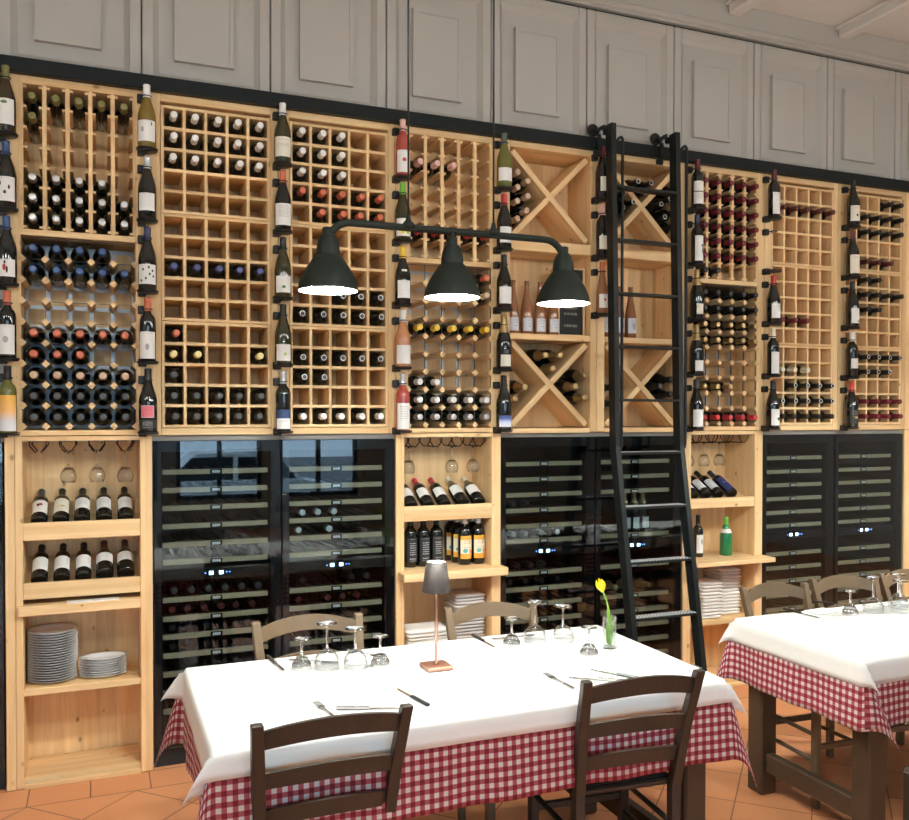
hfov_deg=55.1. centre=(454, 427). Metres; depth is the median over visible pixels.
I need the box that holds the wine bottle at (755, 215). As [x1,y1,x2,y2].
[736,213,758,226]
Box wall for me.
[0,142,651,427]
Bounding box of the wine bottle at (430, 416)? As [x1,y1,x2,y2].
[416,409,439,423]
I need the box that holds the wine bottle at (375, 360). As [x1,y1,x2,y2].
[369,353,382,366]
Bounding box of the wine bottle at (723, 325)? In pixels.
[712,321,732,331]
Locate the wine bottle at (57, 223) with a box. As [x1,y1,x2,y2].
[48,215,65,230]
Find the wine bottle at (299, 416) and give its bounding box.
[293,409,306,423]
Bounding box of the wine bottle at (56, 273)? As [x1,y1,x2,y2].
[48,266,67,287]
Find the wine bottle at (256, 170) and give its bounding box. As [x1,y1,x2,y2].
[250,162,262,177]
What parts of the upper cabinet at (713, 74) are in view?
raised panel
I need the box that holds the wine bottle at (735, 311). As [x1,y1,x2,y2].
[722,306,745,315]
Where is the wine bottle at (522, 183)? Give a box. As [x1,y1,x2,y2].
[512,178,530,194]
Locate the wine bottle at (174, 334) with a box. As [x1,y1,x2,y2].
[165,327,181,341]
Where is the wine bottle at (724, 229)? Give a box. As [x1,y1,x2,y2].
[710,225,733,238]
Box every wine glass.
[60,450,76,482]
[89,450,105,481]
[117,450,133,481]
[292,636,311,670]
[314,621,339,668]
[343,626,367,670]
[371,634,389,667]
[404,445,414,473]
[445,445,458,471]
[466,446,479,471]
[503,617,520,647]
[523,600,546,642]
[552,604,573,642]
[580,625,597,657]
[698,443,709,465]
[713,441,724,465]
[842,590,858,615]
[862,576,884,612]
[887,572,908,608]
[890,579,908,613]
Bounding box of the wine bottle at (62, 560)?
[53,543,70,580]
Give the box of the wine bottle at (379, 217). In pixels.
[369,214,382,221]
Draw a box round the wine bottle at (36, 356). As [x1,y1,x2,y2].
[26,347,46,365]
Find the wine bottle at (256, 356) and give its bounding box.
[250,350,263,364]
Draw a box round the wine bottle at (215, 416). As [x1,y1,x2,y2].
[208,409,223,423]
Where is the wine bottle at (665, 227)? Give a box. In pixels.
[659,223,669,233]
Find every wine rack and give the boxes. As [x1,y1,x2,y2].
[0,73,148,437]
[136,92,277,436]
[272,109,394,434]
[392,125,500,434]
[493,139,596,433]
[591,152,683,432]
[683,163,764,431]
[761,174,837,430]
[837,184,905,430]
[904,193,908,428]
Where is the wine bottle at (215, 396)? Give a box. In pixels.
[208,389,224,403]
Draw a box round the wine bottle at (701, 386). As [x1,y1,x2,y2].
[693,381,707,389]
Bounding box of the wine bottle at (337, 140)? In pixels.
[331,132,344,146]
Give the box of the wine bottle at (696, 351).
[689,324,703,372]
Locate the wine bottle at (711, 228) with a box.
[703,223,720,236]
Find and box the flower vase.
[602,615,615,648]
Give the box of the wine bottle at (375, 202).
[369,195,383,208]
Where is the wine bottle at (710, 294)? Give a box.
[704,290,720,298]
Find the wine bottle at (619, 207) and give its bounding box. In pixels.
[605,205,624,214]
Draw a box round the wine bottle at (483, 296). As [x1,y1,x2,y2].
[461,291,489,305]
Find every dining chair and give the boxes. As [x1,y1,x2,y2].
[250,703,413,819]
[251,612,363,660]
[443,601,570,819]
[528,669,705,819]
[739,582,851,809]
[809,575,908,787]
[876,569,908,745]
[903,766,908,819]
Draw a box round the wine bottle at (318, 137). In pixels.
[312,130,326,144]
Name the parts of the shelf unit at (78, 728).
panel, glass rail, glass rail, shelf, shelf, shelf, panel, glass rail, glass rail, panel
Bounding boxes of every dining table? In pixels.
[585,763,705,819]
[748,685,885,819]
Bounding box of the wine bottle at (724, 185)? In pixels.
[711,180,733,195]
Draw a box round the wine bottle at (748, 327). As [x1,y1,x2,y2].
[737,322,757,331]
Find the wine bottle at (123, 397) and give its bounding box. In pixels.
[115,389,133,405]
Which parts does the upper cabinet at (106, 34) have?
raised panel, moulding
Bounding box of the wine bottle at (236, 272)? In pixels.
[229,266,243,279]
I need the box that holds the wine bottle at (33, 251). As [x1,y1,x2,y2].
[25,243,45,265]
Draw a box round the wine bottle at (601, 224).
[596,204,606,256]
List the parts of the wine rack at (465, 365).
panel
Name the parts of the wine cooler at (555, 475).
control panel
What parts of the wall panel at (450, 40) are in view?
raised panel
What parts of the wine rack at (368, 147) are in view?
panel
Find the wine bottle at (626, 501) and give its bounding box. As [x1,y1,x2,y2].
[625,493,630,532]
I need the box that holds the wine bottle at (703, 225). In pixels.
[700,222,707,228]
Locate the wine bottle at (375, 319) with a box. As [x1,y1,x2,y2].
[369,312,383,325]
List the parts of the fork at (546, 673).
handle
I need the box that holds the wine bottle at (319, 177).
[312,169,326,183]
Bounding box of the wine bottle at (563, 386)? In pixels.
[553,380,577,394]
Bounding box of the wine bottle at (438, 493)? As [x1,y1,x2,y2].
[428,477,450,504]
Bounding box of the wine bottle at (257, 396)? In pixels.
[250,389,264,403]
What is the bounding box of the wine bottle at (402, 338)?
[395,310,410,367]
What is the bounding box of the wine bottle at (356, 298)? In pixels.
[351,292,363,305]
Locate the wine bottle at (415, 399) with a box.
[410,393,422,406]
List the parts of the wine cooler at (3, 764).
door frame, door glass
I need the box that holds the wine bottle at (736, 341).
[724,336,745,346]
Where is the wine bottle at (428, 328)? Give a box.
[416,323,439,337]
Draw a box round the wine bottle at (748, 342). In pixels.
[737,337,757,346]
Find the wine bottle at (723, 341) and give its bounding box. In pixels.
[712,336,732,346]
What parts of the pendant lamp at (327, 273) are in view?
bulb, lamp shade, lamp shade, bulb, lamp shade, bulb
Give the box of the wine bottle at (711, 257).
[703,253,720,263]
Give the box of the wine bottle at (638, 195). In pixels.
[633,192,645,199]
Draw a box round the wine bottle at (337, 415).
[332,409,344,422]
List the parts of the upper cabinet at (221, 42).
raised panel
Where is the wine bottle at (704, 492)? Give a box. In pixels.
[691,475,710,497]
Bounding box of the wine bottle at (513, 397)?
[510,394,517,401]
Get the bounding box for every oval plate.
[79,659,125,668]
[80,651,126,660]
[80,654,126,663]
[80,657,126,665]
[80,661,126,670]
[80,664,126,673]
[80,667,126,675]
[80,669,126,678]
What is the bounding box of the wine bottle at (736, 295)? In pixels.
[722,291,745,300]
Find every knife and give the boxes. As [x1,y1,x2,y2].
[266,655,283,670]
[335,706,398,709]
[397,688,429,705]
[471,633,494,647]
[568,677,620,680]
[591,669,638,677]
[783,607,818,617]
[812,600,854,607]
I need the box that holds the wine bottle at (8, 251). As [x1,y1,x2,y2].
[0,215,16,284]
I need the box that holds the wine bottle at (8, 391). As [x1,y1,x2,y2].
[0,365,16,432]
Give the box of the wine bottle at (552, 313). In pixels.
[547,307,558,334]
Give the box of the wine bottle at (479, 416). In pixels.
[465,410,488,423]
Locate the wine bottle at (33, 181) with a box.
[25,173,42,198]
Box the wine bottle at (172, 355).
[165,348,179,362]
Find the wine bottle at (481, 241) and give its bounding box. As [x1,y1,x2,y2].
[464,237,487,251]
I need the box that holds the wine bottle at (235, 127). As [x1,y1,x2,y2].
[229,119,242,134]
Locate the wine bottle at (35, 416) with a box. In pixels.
[26,408,46,425]
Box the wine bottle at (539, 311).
[534,282,545,333]
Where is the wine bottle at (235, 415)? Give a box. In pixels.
[229,409,242,423]
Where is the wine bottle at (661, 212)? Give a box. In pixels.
[651,210,669,223]
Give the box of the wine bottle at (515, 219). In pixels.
[511,215,519,227]
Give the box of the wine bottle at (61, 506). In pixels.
[52,488,69,521]
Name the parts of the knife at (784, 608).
handle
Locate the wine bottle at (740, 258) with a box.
[721,255,745,268]
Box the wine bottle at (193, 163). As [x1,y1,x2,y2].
[186,155,200,170]
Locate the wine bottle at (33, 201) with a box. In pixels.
[25,193,42,217]
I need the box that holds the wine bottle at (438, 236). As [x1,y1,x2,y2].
[429,234,455,248]
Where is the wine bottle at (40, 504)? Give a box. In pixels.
[30,489,48,522]
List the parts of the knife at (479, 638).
handle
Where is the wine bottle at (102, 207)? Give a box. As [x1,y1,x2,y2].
[93,199,109,220]
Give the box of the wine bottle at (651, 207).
[645,201,662,214]
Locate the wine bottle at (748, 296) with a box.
[735,292,757,300]
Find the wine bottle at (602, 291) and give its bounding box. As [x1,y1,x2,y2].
[596,262,607,314]
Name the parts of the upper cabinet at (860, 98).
raised panel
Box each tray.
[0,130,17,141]
[0,206,18,215]
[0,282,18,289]
[0,357,19,363]
[0,432,19,437]
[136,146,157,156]
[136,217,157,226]
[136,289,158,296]
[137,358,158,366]
[137,429,158,436]
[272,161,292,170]
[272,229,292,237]
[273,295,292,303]
[273,362,292,369]
[273,428,292,434]
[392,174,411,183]
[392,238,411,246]
[392,301,411,308]
[392,365,411,371]
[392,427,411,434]
[493,246,512,253]
[493,307,512,313]
[493,367,512,373]
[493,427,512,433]
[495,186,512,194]
[591,197,605,204]
[591,254,606,261]
[591,312,607,318]
[687,317,704,323]
[687,371,704,377]
[687,426,704,431]
[688,207,705,214]
[688,262,704,268]
[761,373,780,378]
[761,426,780,430]
[762,216,781,222]
[762,268,781,274]
[762,321,781,326]
[840,375,859,380]
[840,425,859,430]
[841,224,860,230]
[841,275,860,280]
[841,325,859,330]
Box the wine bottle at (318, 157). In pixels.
[312,150,325,163]
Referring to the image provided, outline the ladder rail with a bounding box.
[0,54,908,192]
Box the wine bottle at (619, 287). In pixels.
[618,286,624,336]
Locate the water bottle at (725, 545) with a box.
[719,517,731,555]
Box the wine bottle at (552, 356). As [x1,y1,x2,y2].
[539,349,562,364]
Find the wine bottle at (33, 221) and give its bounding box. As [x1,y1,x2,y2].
[25,213,42,229]
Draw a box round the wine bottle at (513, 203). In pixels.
[510,198,519,211]
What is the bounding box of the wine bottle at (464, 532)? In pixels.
[458,519,470,564]
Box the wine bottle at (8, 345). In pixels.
[0,291,16,358]
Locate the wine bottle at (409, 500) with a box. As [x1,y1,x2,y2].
[404,484,417,505]
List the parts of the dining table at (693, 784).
leg, leg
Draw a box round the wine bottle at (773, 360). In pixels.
[767,328,779,374]
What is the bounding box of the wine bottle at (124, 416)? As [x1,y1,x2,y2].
[115,408,133,424]
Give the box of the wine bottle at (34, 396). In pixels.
[26,388,46,405]
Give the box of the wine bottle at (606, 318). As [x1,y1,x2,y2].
[605,286,607,336]
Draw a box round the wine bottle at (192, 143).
[186,135,200,150]
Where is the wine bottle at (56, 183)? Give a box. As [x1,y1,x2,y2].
[48,175,65,198]
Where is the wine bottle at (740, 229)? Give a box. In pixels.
[723,226,745,239]
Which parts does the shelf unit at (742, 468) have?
panel, glass rail, panel, shelf, glass rail, glass rail, shelf, panel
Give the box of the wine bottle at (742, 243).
[724,240,745,253]
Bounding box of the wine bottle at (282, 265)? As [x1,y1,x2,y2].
[275,237,291,297]
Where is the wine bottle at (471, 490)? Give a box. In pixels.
[461,476,484,503]
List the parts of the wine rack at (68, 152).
panel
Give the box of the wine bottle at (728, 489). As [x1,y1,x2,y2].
[707,470,736,496]
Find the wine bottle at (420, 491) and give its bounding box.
[412,478,433,505]
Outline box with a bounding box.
[550,268,584,335]
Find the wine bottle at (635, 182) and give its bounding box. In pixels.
[625,179,639,185]
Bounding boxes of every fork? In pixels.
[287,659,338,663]
[312,700,333,715]
[347,649,385,657]
[491,634,533,639]
[542,672,575,688]
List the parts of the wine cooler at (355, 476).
control panel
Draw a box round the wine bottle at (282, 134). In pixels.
[274,102,290,162]
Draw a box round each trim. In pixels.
[0,429,908,441]
[545,0,908,73]
[551,0,908,72]
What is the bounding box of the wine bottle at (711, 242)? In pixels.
[703,238,720,250]
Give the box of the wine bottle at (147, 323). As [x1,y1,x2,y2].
[139,297,155,360]
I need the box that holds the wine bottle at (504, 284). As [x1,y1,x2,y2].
[496,254,511,309]
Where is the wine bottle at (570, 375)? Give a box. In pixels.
[558,369,587,382]
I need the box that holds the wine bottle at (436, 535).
[430,520,442,559]
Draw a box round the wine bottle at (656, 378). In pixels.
[649,373,672,384]
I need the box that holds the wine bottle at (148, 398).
[139,368,156,431]
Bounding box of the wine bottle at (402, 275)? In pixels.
[395,246,410,303]
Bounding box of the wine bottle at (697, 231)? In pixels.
[691,214,702,263]
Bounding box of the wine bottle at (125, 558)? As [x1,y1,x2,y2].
[117,539,134,576]
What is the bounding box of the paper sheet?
[67,596,118,603]
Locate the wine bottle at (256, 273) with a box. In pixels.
[250,267,263,280]
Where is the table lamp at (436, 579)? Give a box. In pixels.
[419,560,452,672]
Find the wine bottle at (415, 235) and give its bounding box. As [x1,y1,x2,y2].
[411,232,419,241]
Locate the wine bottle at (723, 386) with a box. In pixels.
[711,381,732,391]
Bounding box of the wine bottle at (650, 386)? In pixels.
[644,381,662,391]
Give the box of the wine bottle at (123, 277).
[114,270,132,290]
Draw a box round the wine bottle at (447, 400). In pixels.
[434,393,456,406]
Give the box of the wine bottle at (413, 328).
[408,322,422,336]
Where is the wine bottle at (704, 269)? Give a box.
[695,267,707,273]
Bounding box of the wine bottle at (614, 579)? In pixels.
[600,571,621,588]
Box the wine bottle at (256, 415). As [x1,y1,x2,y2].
[250,409,263,423]
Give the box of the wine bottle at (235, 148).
[229,140,242,154]
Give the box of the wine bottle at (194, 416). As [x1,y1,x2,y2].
[187,409,202,423]
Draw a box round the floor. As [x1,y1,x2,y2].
[0,685,908,819]
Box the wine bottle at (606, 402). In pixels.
[604,399,608,407]
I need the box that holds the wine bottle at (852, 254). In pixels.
[846,231,859,276]
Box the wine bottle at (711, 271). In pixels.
[700,267,720,278]
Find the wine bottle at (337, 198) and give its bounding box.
[331,191,345,204]
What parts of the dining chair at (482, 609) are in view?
leg, leg, leg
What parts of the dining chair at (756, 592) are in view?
leg, leg, leg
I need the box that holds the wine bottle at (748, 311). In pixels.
[735,306,757,315]
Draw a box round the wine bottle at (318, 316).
[312,310,326,323]
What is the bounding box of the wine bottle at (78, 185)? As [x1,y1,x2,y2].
[71,177,87,200]
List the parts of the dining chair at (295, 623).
leg, leg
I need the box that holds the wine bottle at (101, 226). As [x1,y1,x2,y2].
[94,219,109,234]
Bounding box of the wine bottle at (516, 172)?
[512,169,520,182]
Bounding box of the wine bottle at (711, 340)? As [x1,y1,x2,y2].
[700,335,720,346]
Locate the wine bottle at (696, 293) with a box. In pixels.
[689,269,703,319]
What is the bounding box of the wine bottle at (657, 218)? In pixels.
[651,214,666,224]
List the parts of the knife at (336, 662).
handle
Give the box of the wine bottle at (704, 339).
[701,337,707,341]
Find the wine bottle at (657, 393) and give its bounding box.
[650,389,672,398]
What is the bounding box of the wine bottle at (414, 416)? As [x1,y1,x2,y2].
[410,409,422,423]
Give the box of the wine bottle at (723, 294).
[709,290,733,299]
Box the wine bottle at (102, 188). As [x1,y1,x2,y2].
[93,179,109,200]
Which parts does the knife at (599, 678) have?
handle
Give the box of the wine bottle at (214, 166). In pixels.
[207,158,222,173]
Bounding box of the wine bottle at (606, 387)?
[604,383,608,391]
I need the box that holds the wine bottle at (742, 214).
[724,211,746,225]
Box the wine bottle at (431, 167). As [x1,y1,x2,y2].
[416,160,439,183]
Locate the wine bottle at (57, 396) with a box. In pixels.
[49,388,68,405]
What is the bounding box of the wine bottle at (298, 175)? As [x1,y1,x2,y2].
[292,167,305,181]
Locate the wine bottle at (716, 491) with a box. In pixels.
[694,471,723,497]
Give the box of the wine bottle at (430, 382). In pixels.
[418,376,439,388]
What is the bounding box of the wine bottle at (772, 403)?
[766,381,779,428]
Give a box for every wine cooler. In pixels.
[0,442,6,789]
[152,440,280,766]
[280,438,393,655]
[500,436,593,634]
[592,436,680,659]
[762,434,832,614]
[832,433,901,603]
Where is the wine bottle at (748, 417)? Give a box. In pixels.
[735,412,757,421]
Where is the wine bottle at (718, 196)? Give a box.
[709,194,720,205]
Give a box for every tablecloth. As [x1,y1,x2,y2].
[153,699,756,819]
[161,625,746,805]
[716,641,908,752]
[717,599,908,695]
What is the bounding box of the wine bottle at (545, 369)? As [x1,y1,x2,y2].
[535,362,555,375]
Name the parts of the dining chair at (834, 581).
leg, leg, leg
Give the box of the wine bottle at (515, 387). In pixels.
[509,380,527,394]
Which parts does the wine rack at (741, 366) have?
panel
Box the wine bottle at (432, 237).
[414,233,437,247]
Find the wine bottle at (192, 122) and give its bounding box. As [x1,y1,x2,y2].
[186,114,200,129]
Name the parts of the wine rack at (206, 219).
panel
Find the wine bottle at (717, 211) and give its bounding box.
[700,208,720,222]
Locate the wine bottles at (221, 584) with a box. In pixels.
[162,202,903,649]
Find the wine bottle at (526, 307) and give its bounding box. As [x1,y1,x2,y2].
[521,281,532,333]
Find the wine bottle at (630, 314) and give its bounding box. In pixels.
[625,287,635,337]
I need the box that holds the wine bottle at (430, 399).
[417,393,439,406]
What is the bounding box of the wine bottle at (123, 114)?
[115,103,131,134]
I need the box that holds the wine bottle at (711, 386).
[699,381,719,391]
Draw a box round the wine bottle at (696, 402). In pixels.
[689,379,702,427]
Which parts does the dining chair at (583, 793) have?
leg, leg, seat frame, leg, seat, leg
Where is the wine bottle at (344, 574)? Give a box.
[330,569,354,579]
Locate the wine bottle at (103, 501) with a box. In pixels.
[96,487,111,519]
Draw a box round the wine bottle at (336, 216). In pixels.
[331,211,346,223]
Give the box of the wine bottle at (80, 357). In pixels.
[71,348,89,366]
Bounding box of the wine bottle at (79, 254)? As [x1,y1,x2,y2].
[71,247,89,268]
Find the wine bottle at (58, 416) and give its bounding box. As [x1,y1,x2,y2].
[49,408,68,425]
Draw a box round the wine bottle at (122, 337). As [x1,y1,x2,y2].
[115,329,132,347]
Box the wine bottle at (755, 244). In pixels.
[736,242,758,254]
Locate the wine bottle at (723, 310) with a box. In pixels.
[709,305,732,314]
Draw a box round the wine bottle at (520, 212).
[510,207,528,219]
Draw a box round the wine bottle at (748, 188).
[736,184,758,198]
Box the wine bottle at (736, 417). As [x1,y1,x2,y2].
[722,411,744,422]
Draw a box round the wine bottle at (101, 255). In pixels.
[93,248,110,269]
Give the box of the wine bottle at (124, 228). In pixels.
[115,220,131,235]
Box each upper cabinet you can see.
[0,0,140,90]
[141,0,269,92]
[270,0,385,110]
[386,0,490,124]
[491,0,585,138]
[586,9,673,150]
[673,27,753,158]
[753,43,826,174]
[826,58,894,183]
[894,72,908,192]
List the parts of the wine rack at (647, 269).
panel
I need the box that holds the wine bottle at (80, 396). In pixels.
[71,388,90,405]
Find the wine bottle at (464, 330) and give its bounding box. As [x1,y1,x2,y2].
[450,324,472,338]
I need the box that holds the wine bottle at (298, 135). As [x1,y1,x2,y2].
[292,127,305,142]
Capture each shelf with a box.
[161,465,267,474]
[161,481,267,492]
[161,497,267,510]
[161,512,267,529]
[162,529,267,547]
[162,544,267,565]
[162,583,267,603]
[162,598,267,621]
[162,614,267,640]
[162,627,267,658]
[162,643,267,677]
[162,658,252,695]
[162,683,174,714]
[289,463,381,471]
[289,478,381,488]
[289,493,381,505]
[289,508,381,523]
[289,524,381,540]
[289,538,381,557]
[289,572,381,593]
[289,588,381,611]
[289,604,381,621]
[289,622,381,646]
[290,633,378,652]
[506,459,581,466]
[506,473,581,481]
[506,487,581,497]
[506,501,581,513]
[506,515,581,528]
[506,533,581,544]
[506,557,581,576]
[506,575,581,592]
[506,589,581,606]
[506,600,581,624]
[506,615,572,633]
[510,240,589,261]
[510,333,589,344]
[600,552,668,569]
[600,586,668,599]
[600,597,668,615]
[600,606,668,628]
[601,457,668,463]
[601,471,668,478]
[601,484,668,493]
[601,524,668,538]
[604,619,667,641]
[605,248,670,268]
[605,337,671,346]
[621,633,667,652]
[766,504,820,514]
[766,516,820,528]
[766,541,820,556]
[766,556,820,570]
[766,570,820,582]
[766,583,811,598]
[766,597,814,612]
[767,454,821,459]
[767,467,821,473]
[767,479,821,487]
[767,491,820,500]
[838,477,890,484]
[838,489,889,497]
[838,501,889,510]
[838,512,889,523]
[838,537,889,550]
[838,551,889,564]
[838,564,889,575]
[838,587,858,591]
[838,590,882,603]
[839,453,890,458]
[839,465,890,471]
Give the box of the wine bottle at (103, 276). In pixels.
[93,269,111,289]
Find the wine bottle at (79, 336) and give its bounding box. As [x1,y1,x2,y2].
[71,328,89,346]
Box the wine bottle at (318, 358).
[312,352,326,365]
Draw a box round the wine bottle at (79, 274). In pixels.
[71,267,89,288]
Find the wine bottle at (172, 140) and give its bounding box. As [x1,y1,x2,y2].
[164,132,179,148]
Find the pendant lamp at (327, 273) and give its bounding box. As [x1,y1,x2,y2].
[298,0,589,306]
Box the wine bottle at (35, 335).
[26,326,46,345]
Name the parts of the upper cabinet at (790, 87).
raised panel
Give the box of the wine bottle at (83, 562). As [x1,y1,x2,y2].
[75,542,91,579]
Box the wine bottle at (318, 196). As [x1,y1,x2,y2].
[312,189,325,203]
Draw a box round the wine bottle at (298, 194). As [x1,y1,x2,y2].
[292,187,305,201]
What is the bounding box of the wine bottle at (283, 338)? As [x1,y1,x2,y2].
[275,304,291,363]
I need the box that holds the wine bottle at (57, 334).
[49,327,68,346]
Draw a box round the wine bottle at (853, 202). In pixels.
[846,180,859,226]
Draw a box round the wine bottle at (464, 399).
[450,394,472,406]
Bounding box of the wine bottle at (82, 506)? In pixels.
[74,488,90,520]
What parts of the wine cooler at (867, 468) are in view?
control panel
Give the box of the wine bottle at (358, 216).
[350,212,363,219]
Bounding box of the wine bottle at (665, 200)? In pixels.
[650,197,669,210]
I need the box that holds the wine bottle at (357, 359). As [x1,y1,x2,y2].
[351,353,364,366]
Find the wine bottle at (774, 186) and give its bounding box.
[768,169,779,217]
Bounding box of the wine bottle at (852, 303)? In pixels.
[845,281,858,327]
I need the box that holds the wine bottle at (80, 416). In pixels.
[72,408,90,425]
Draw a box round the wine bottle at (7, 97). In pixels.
[0,65,15,133]
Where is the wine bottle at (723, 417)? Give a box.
[707,411,732,422]
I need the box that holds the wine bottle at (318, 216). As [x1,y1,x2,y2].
[312,209,325,222]
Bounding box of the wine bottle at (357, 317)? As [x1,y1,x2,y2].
[351,311,364,324]
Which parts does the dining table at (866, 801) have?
leg, leg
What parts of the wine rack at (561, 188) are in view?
panel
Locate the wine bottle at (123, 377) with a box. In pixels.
[115,369,132,386]
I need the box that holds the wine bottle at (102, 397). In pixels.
[94,388,111,405]
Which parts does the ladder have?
hand rail, rail, hand rail, rail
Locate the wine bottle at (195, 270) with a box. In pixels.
[186,263,202,277]
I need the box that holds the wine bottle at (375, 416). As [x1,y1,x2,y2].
[369,409,383,422]
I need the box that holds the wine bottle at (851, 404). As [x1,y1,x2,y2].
[845,382,858,426]
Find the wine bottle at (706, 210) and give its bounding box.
[696,207,707,215]
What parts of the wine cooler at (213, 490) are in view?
control panel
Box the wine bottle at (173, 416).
[165,409,181,423]
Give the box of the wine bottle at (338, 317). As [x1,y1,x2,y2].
[332,310,345,324]
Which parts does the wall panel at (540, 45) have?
raised panel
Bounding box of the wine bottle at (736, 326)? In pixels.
[724,321,745,331]
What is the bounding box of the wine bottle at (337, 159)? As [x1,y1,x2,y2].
[331,152,345,166]
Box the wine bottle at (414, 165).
[410,158,422,176]
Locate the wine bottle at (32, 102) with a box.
[24,91,41,119]
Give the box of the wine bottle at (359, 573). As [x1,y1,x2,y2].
[352,568,369,578]
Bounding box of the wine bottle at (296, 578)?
[289,572,305,583]
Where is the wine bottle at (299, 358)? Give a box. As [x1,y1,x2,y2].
[293,351,305,364]
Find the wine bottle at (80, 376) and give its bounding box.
[71,368,89,385]
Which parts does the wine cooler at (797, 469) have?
control panel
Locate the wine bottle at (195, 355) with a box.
[187,348,203,362]
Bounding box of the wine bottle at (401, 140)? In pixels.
[396,119,409,176]
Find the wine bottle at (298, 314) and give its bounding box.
[293,309,305,322]
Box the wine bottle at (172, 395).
[165,388,179,403]
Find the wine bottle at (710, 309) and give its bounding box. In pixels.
[704,304,720,313]
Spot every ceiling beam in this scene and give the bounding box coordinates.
[725,0,764,16]
[835,0,908,39]
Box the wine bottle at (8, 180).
[0,140,16,209]
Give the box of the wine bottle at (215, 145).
[207,137,222,152]
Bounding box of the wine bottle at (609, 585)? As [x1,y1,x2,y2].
[600,575,617,590]
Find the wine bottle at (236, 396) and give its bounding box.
[229,389,243,403]
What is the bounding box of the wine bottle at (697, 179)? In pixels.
[691,159,703,208]
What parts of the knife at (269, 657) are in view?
handle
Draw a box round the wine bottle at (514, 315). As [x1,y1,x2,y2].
[510,280,518,332]
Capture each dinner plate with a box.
[26,623,77,635]
[26,627,77,637]
[27,630,78,640]
[27,633,78,642]
[27,635,77,645]
[27,637,77,647]
[27,640,77,650]
[27,643,77,652]
[27,645,77,655]
[27,647,77,657]
[27,650,77,660]
[27,652,78,662]
[27,655,77,665]
[27,657,77,668]
[27,660,77,670]
[27,662,77,673]
[27,665,77,675]
[27,667,78,677]
[27,670,77,680]
[27,672,78,683]
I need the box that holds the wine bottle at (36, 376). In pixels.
[26,367,46,385]
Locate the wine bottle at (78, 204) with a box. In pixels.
[71,197,87,219]
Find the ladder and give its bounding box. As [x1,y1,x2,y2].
[587,122,706,670]
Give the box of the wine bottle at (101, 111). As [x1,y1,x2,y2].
[92,100,109,131]
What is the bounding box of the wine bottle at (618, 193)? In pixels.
[617,191,625,201]
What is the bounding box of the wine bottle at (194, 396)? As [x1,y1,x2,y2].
[187,389,201,403]
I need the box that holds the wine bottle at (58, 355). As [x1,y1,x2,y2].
[49,347,68,365]
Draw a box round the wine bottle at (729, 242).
[711,239,733,252]
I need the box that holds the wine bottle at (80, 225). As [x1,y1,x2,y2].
[71,217,88,232]
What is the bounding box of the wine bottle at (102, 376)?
[94,368,111,386]
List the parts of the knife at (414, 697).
handle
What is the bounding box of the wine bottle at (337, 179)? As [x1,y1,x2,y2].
[331,171,345,185]
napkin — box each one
[404,621,445,633]
[404,631,446,637]
[404,634,446,640]
[404,637,447,644]
[443,593,484,600]
[443,603,460,609]
[443,616,484,624]
[443,620,484,628]
[443,623,484,631]
[444,596,484,604]
[444,600,474,607]
[447,588,484,597]
[456,629,483,634]
[456,633,484,638]
[469,617,484,620]
[698,577,721,585]
[698,584,721,588]
[699,588,721,591]
[699,591,721,595]
[700,594,721,598]
[700,598,722,601]
[700,601,721,605]
[701,604,721,608]
[701,608,721,611]
[701,611,721,615]
[702,614,721,618]
[704,569,739,574]
[704,572,740,578]
[704,575,739,581]
[707,566,740,571]
[718,584,740,587]
[718,594,740,597]
[718,607,739,610]
[719,590,739,594]
[719,603,740,607]
[720,581,739,584]
[720,587,738,591]
[720,597,740,600]
[720,600,739,604]
[720,610,739,614]
[804,608,838,614]
[876,601,902,605]
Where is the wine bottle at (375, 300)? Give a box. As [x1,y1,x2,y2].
[369,293,383,306]
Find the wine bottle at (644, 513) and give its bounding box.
[638,492,648,531]
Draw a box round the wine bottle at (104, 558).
[96,540,113,577]
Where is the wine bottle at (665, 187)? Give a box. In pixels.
[653,186,669,198]
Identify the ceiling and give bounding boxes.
[716,0,908,42]
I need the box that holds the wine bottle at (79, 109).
[70,97,87,129]
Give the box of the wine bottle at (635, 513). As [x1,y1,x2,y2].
[629,493,639,531]
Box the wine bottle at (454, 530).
[451,519,460,562]
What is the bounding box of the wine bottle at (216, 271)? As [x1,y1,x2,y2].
[208,264,224,278]
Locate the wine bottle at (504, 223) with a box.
[497,193,511,248]
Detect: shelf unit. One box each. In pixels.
[4,436,153,791]
[392,433,507,645]
[680,431,775,686]
[900,430,908,597]
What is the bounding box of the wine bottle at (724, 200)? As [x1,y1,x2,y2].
[710,195,733,209]
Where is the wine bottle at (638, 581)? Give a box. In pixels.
[615,570,650,587]
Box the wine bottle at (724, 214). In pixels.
[711,210,733,224]
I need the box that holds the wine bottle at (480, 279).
[473,274,489,287]
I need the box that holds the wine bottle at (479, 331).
[465,325,489,337]
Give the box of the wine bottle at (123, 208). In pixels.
[115,201,131,221]
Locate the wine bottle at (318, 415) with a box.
[312,409,326,422]
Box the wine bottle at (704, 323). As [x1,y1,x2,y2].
[694,321,707,327]
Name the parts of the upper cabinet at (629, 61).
raised panel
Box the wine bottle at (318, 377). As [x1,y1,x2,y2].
[312,371,327,384]
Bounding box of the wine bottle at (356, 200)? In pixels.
[350,193,365,206]
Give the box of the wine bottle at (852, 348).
[846,332,857,377]
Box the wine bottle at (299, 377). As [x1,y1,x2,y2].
[293,370,307,384]
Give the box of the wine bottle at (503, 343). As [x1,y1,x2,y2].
[496,315,511,368]
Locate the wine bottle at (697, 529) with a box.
[693,514,702,556]
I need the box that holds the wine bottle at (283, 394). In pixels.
[276,371,290,430]
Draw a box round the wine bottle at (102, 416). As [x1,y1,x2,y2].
[94,408,111,424]
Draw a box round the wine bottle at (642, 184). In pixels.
[634,180,652,187]

